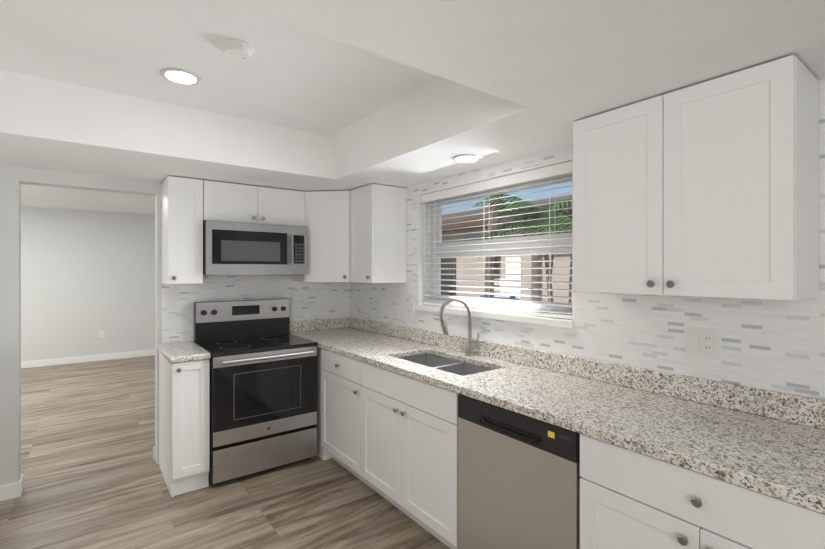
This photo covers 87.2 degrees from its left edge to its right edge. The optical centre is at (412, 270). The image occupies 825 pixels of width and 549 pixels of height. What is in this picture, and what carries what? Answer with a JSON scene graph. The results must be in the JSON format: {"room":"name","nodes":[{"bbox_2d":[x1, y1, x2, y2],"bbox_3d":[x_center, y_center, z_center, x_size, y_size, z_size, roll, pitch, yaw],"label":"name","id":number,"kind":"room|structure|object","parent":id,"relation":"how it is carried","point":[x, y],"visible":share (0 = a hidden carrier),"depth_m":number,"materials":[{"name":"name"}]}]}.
{"room":"kitchen","nodes":[
{"label":"kitchen","id":0,"kind":"room"},
{"bbox_2d":[0,165,161,485],"bbox_3d":[-3.102,0.240,2.479,6.120,2.450,0.120,0,0,-37],"label":"wall","id":1,"kind":"structure","parent":0,"point":[12,179],"depth_m":2.80,"materials":[{"name":"white paint"}]},
{"bbox_2d":[0,446,154,500],"bbox_3d":[-3.054,1.417,2.515,6.000,0.095,0.146,0,0,-37],"label":"baseboard","id":2,"kind":"structure","parent":1,"relation":"attached to","point":[10,491],"depth_m":2.79,"materials":[{"name":"white"}]},
{"bbox_2d":[162,176,202,283],"bbox_3d":[-1.713,-0.288,3.223,0.228,0.762,0.354,0,0,-37],"label":"upper cabinet","id":3,"kind":"object","parent":1,"relation":"attached to","point":[182,230],"visible":1,"depth_m":3.11,"materials":[{"name":"white paint"}]},
{"bbox_2d":[161,183,349,343],"bbox_3d":[-1.263,-0.032,3.779,1.619,1.274,0.008,0,0,-37],"label":"tile panel","id":4,"kind":"object","parent":1,"relation":"attached to","point":[316,300],"visible":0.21,"depth_m":3.68,"materials":[{"name":"tile"}]},
{"bbox_2d":[169,288,178,302],"bbox_3d":[-1.837,0.185,3.335,0.070,0.114,0.010,0,0,-37],"label":"light switch","id":5,"kind":"object","parent":4,"relation":"attached to","point":[173,294],"visible":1,"depth_m":3.33,"materials":[{"name":"white plastic"}]},
{"bbox_2d":[291,191,349,281],"bbox_3d":[-0.678,-0.288,3.843,0.602,0.762,0.605,0,0,-37],"label":"upper cabinet","id":6,"kind":"object","parent":1,"relation":"attached to","point":[327,218],"visible":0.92,"depth_m":3.62,"materials":[{"name":"white paint"}]},
{"bbox_2d":[21,206,154,361],"bbox_3d":[-6.026,0.240,6.474,6.000,2.450,0.120,0,0,-37],"label":"wall","id":7,"kind":"structure","parent":0,"point":[87,277],"depth_m":6.97,"materials":[{"name":"white paint"}]},
{"bbox_2d":[21,350,154,368],"bbox_3d":[-5.986,1.417,6.421,6.000,0.095,0.013,0,0,-37],"label":"baseboard","id":8,"kind":"structure","parent":7,"relation":"attached to","point":[50,362],"depth_m":6.96,"materials":[{"name":"white"}]},
{"bbox_2d":[99,331,103,337],"bbox_3d":[-5.091,1.035,7.094,0.070,0.114,0.008,0,0,-37],"label":"outlet","id":9,"kind":"object","parent":7,"relation":"attached to","point":[101,334],"visible":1,"depth_m":7.09,"materials":[{"name":"white plastic"}]},
{"bbox_2d":[21,184,154,214],"bbox_3d":[-4.540,-0.975,4.495,6.000,0.001,4.830,0,0,-37],"label":"ceiling","id":10,"kind":"structure","parent":0,"point":[59,197],"depth_m":5.99,"materials":[{"name":"white paint"}]},
{"bbox_2d":[0,355,449,548],"bbox_3d":[-2.718,1.495,2.067,6.400,0.060,11.400,0,0,-37],"label":"floor","id":11,"kind":"structure","parent":0,"point":[91,471],"depth_m":2.83,"materials":[{"name":"wood"}]},
{"bbox_2d":[159,352,209,497],"bbox_3d":[-1.636,1.028,3.090,0.228,0.874,0.659,0,0,-37],"label":"base cabinet","id":12,"kind":"object","parent":11,"relation":"on","point":[184,426],"visible":0.96,"depth_m":2.87,"materials":[{"name":"white paint"}]},
{"bbox_2d":[157,341,210,362],"bbox_3d":[-1.642,0.570,3.088,0.243,0.038,0.637,0,0,-37],"label":"countertop","id":13,"kind":"structure","parent":12,"relation":"on","point":[175,352],"depth_m":2.96,"materials":[{"name":"white stone"}]},
{"bbox_2d":[194,298,317,484],"bbox_3d":[-1.208,0.854,3.345,0.754,1.222,0.698,0,0,-37],"label":"stove","id":14,"kind":"object","parent":11,"relation":"on","point":[263,388],"visible":0.98,"depth_m":3.15,"materials":[{"name":"silver metal"}]},
{"bbox_2d":[316,347,331,459],"bbox_3d":[-0.653,1.028,3.806,0.606,0.874,0.694,0,0,-37],"label":"base cabinet","id":15,"kind":"object","parent":11,"relation":"on","point":[323,453],"visible":0.07,"depth_m":3.41,"materials":[{"name":"white paint"}]},
{"bbox_2d":[321,348,373,488],"bbox_3d":[-0.281,1.028,3.267,0.659,0.874,0.608,0,0,-37],"label":"base cabinet","id":16,"kind":"object","parent":11,"relation":"on","point":[341,385],"visible":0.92,"depth_m":3.06,"materials":[{"name":"white paint"}]},
{"bbox_2d":[361,354,458,548],"bbox_3d":[0.180,1.028,2.653,0.659,0.874,0.923,0,0,-37],"label":"base cabinet","id":17,"kind":"object","parent":11,"relation":"on","point":[409,446],"visible":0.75,"depth_m":2.40,"materials":[{"name":"white paint"}]},
{"bbox_2d":[290,317,824,513],"bbox_3d":[0.408,0.520,2.363,0.643,0.138,4.259,0,0,-37],"label":"countertop","id":18,"kind":"structure","parent":17,"relation":"on","point":[767,442],"depth_m":1.74,"materials":[{"name":"white stone"}]},
{"bbox_2d":[400,354,491,375],"bbox_3d":[0.182,0.689,2.681,0.363,0.199,0.748,0,0,-37],"label":"sink","id":19,"kind":"object","parent":18,"relation":"in","point":[450,365],"visible":0.1,"depth_m":2.82,"materials":[{"name":"silver metal"}]},
{"bbox_2d":[439,298,478,355],"bbox_3d":[0.310,0.364,2.828,0.162,0.372,0.240,0,0,-37],"label":"faucet","id":20,"kind":"object","parent":18,"relation":"on","point":[470,345],"visible":1,"depth_m":2.82,"materials":[{"name":"silver metal"}]},
{"bbox_2d":[458,394,580,548],"bbox_3d":[0.646,1.030,2.018,0.616,0.870,0.635,0,0,-37],"label":"dishwasher","id":21,"kind":"object","parent":11,"relation":"on","point":[519,477],"visible":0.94,"depth_m":1.82,"materials":[{"name":"silver metal"}]},
{"bbox_2d":[580,434,824,548],"bbox_3d":[1.083,1.028,1.450,0.659,0.874,0.780,0,0,-37],"label":"base cabinet","id":22,"kind":"object","parent":11,"relation":"on","point":[629,499],"visible":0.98,"depth_m":1.33,"materials":[{"name":"white paint"}]},
{"bbox_2d":[0,0,824,191],"bbox_3d":[-1.217,-0.810,0.068,6.000,0.270,6.000,0,0,-37],"label":"ceiling","id":23,"kind":"structure","parent":0,"point":[327,95],"depth_m":1.92,"materials":[{"name":"white paint"}]},
{"bbox_2d":[160,68,200,84],"bbox_3d":[-1.122,-0.940,2.099,0.176,0.010,0.176,0,0,-37],"label":"recessed light","id":24,"kind":"object","parent":23,"relation":"in","point":[180,76],"visible":0.96,"depth_m":2.08,"materials":[{"name":"white plastic"}]},
{"bbox_2d":[219,38,254,61],"bbox_3d":[-0.740,-0.925,1.827,0.140,0.039,0.140,0,0,-37],"label":"smoke detector","id":25,"kind":"object","parent":23,"relation":"attached to","point":[237,50],"visible":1,"depth_m":1.79,"materials":[{"name":"white plastic"}]},
{"bbox_2d":[203,180,304,225],"bbox_3d":[-1.307,-0.522,3.528,0.785,0.294,0.354,0,0,-37],"label":"upper cabinet","id":26,"kind":"object","parent":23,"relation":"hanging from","point":[223,201],"visible":0.92,"depth_m":3.38,"materials":[{"name":"white paint"}]},
{"bbox_2d":[203,219,307,274],"bbox_3d":[-1.284,-0.172,3.493,0.771,0.399,0.438,0,0,-37],"label":"microwave","id":27,"kind":"object","parent":26,"relation":"attached to","point":[238,248],"visible":1,"depth_m":3.31,"materials":[{"name":"silver metal"}]},
{"bbox_2d":[452,154,481,162],"bbox_3d":[0.325,-0.670,2.586,0.176,0.010,0.176,0,0,-37],"label":"recessed light","id":28,"kind":"object","parent":23,"relation":"in","point":[465,158],"visible":1,"depth_m":2.56,"materials":[{"name":"white plastic"}]},
{"bbox_2d":[350,79,824,399],"bbox_3d":[-0.224,0.240,3.909,0.200,2.450,11.190,0,0,-37],"label":"wall","id":29,"kind":"structure","parent":0,"point":[776,345],"depth_m":1.96,"materials":[{"name":"tile"}]},
{"bbox_2d":[350,184,405,282],"bbox_3d":[-0.295,-0.288,3.540,0.354,0.762,0.350,0,0,-37],"label":"upper cabinet","id":30,"kind":"object","parent":29,"relation":"attached to","point":[377,233],"visible":1,"depth_m":3.42,"materials":[{"name":"white paint"}]},
{"bbox_2d":[416,305,573,328],"bbox_3d":[0.492,0.285,2.876,0.145,0.040,1.363,0,0,-37],"label":"window sill","id":31,"kind":"structure","parent":29,"relation":"attached to","point":[544,320],"depth_m":2.65,"materials":[{"name":"white paint"}]},
{"bbox_2d":[418,157,573,320],"bbox_3d":[0.530,-0.151,2.905,0.200,0.912,1.363,0,0,-37],"label":"window","id":32,"kind":"structure","parent":29,"relation":"in","point":[556,242],"depth_m":2.97,"materials":[{"name":"white plastic"}]},
{"bbox_2d":[421,161,571,318],"bbox_3d":[0.487,-0.166,2.873,0.077,0.854,1.327,0,0,-37],"label":"window blinds","id":33,"kind":"object","parent":32,"relation":"attached to","point":[543,174],"visible":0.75,"depth_m":2.74,"materials":[{"name":"white plastic"}]},
{"bbox_2d":[573,55,818,300],"bbox_3d":[1.066,-0.288,1.727,0.354,0.762,0.762,0,0,-37],"label":"upper cabinet","id":34,"kind":"object","parent":29,"relation":"attached to","point":[709,188],"visible":1,"depth_m":1.52,"materials":[{"name":"white paint"}]},
{"bbox_2d":[686,327,717,357],"bbox_3d":[1.214,0.299,1.818,0.010,0.114,0.116,0,0,-37],"label":"outlet","id":35,"kind":"object","parent":29,"relation":"attached to","point":[701,342],"visible":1,"depth_m":1.81,"materials":[{"name":"white plastic"}]},
{"label":"outside","id":36,"kind":"structure","parent":0,"visible":0},
{"bbox_3d":[11.457,1.555,13.335,29.800,0.060,50.000,0,0,-37],"label":"ground","id":37,"kind":"structure","parent":36,"visible":0},
{"bbox_2d":[484,197,503,294],"bbox_3d":[1.435,-0.806,6.298,2.437,4.664,2.569,0,0,-37],"label":"palm tree","id":38,"kind":"object","parent":37,"relation":"on","point":[497,258],"depth_m":6.31,"materials":[{"name":"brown plant"}]},
{"bbox_2d":[481,295,519,299],"bbox_3d":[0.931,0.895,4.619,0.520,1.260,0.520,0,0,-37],"label":"car","id":39,"kind":"object","parent":37,"relation":"on","point":[504,297],"depth_m":4.50,"materials":[{"name":"blue plastic"}]},
{"bbox_2d":[441,207,571,302],"bbox_3d":[5.839,0.215,8.117,6.850,2.620,26.400,0,0,-37],"label":"house","id":40,"kind":"structure","parent":37,"relation":"on","point":[506,265],"depth_m":8.53,"materials":[{"name":"beige paint"}]},
{"bbox_2d":[442,195,571,219],"bbox_3d":[1.366,-1.490,14.075,6.850,0.790,11.500,0,0,-37],"label":"house roof","id":41,"kind":"structure","parent":40,"relation":"on","point":[536,202],"depth_m":9.96,"materials":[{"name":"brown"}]},
{"bbox_2d":[474,194,571,301],"bbox_3d":[1.487,0.334,5.006,1.713,2.384,1.496,0,0,-37],"label":"palm tree","id":42,"kind":"object","parent":37,"relation":"on","point":[532,221],"depth_m":4.83,"materials":[{"name":"green plant"}]},
{"bbox_2d":[550,227,571,302],"bbox_3d":[2.672,0.346,5.990,0.550,2.362,2.124,0,0,-41],"label":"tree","id":43,"kind":"object","parent":37,"relation":"on","point":[570,277],"depth_m":6.52,"materials":[{"name":"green plant"}]}
]}

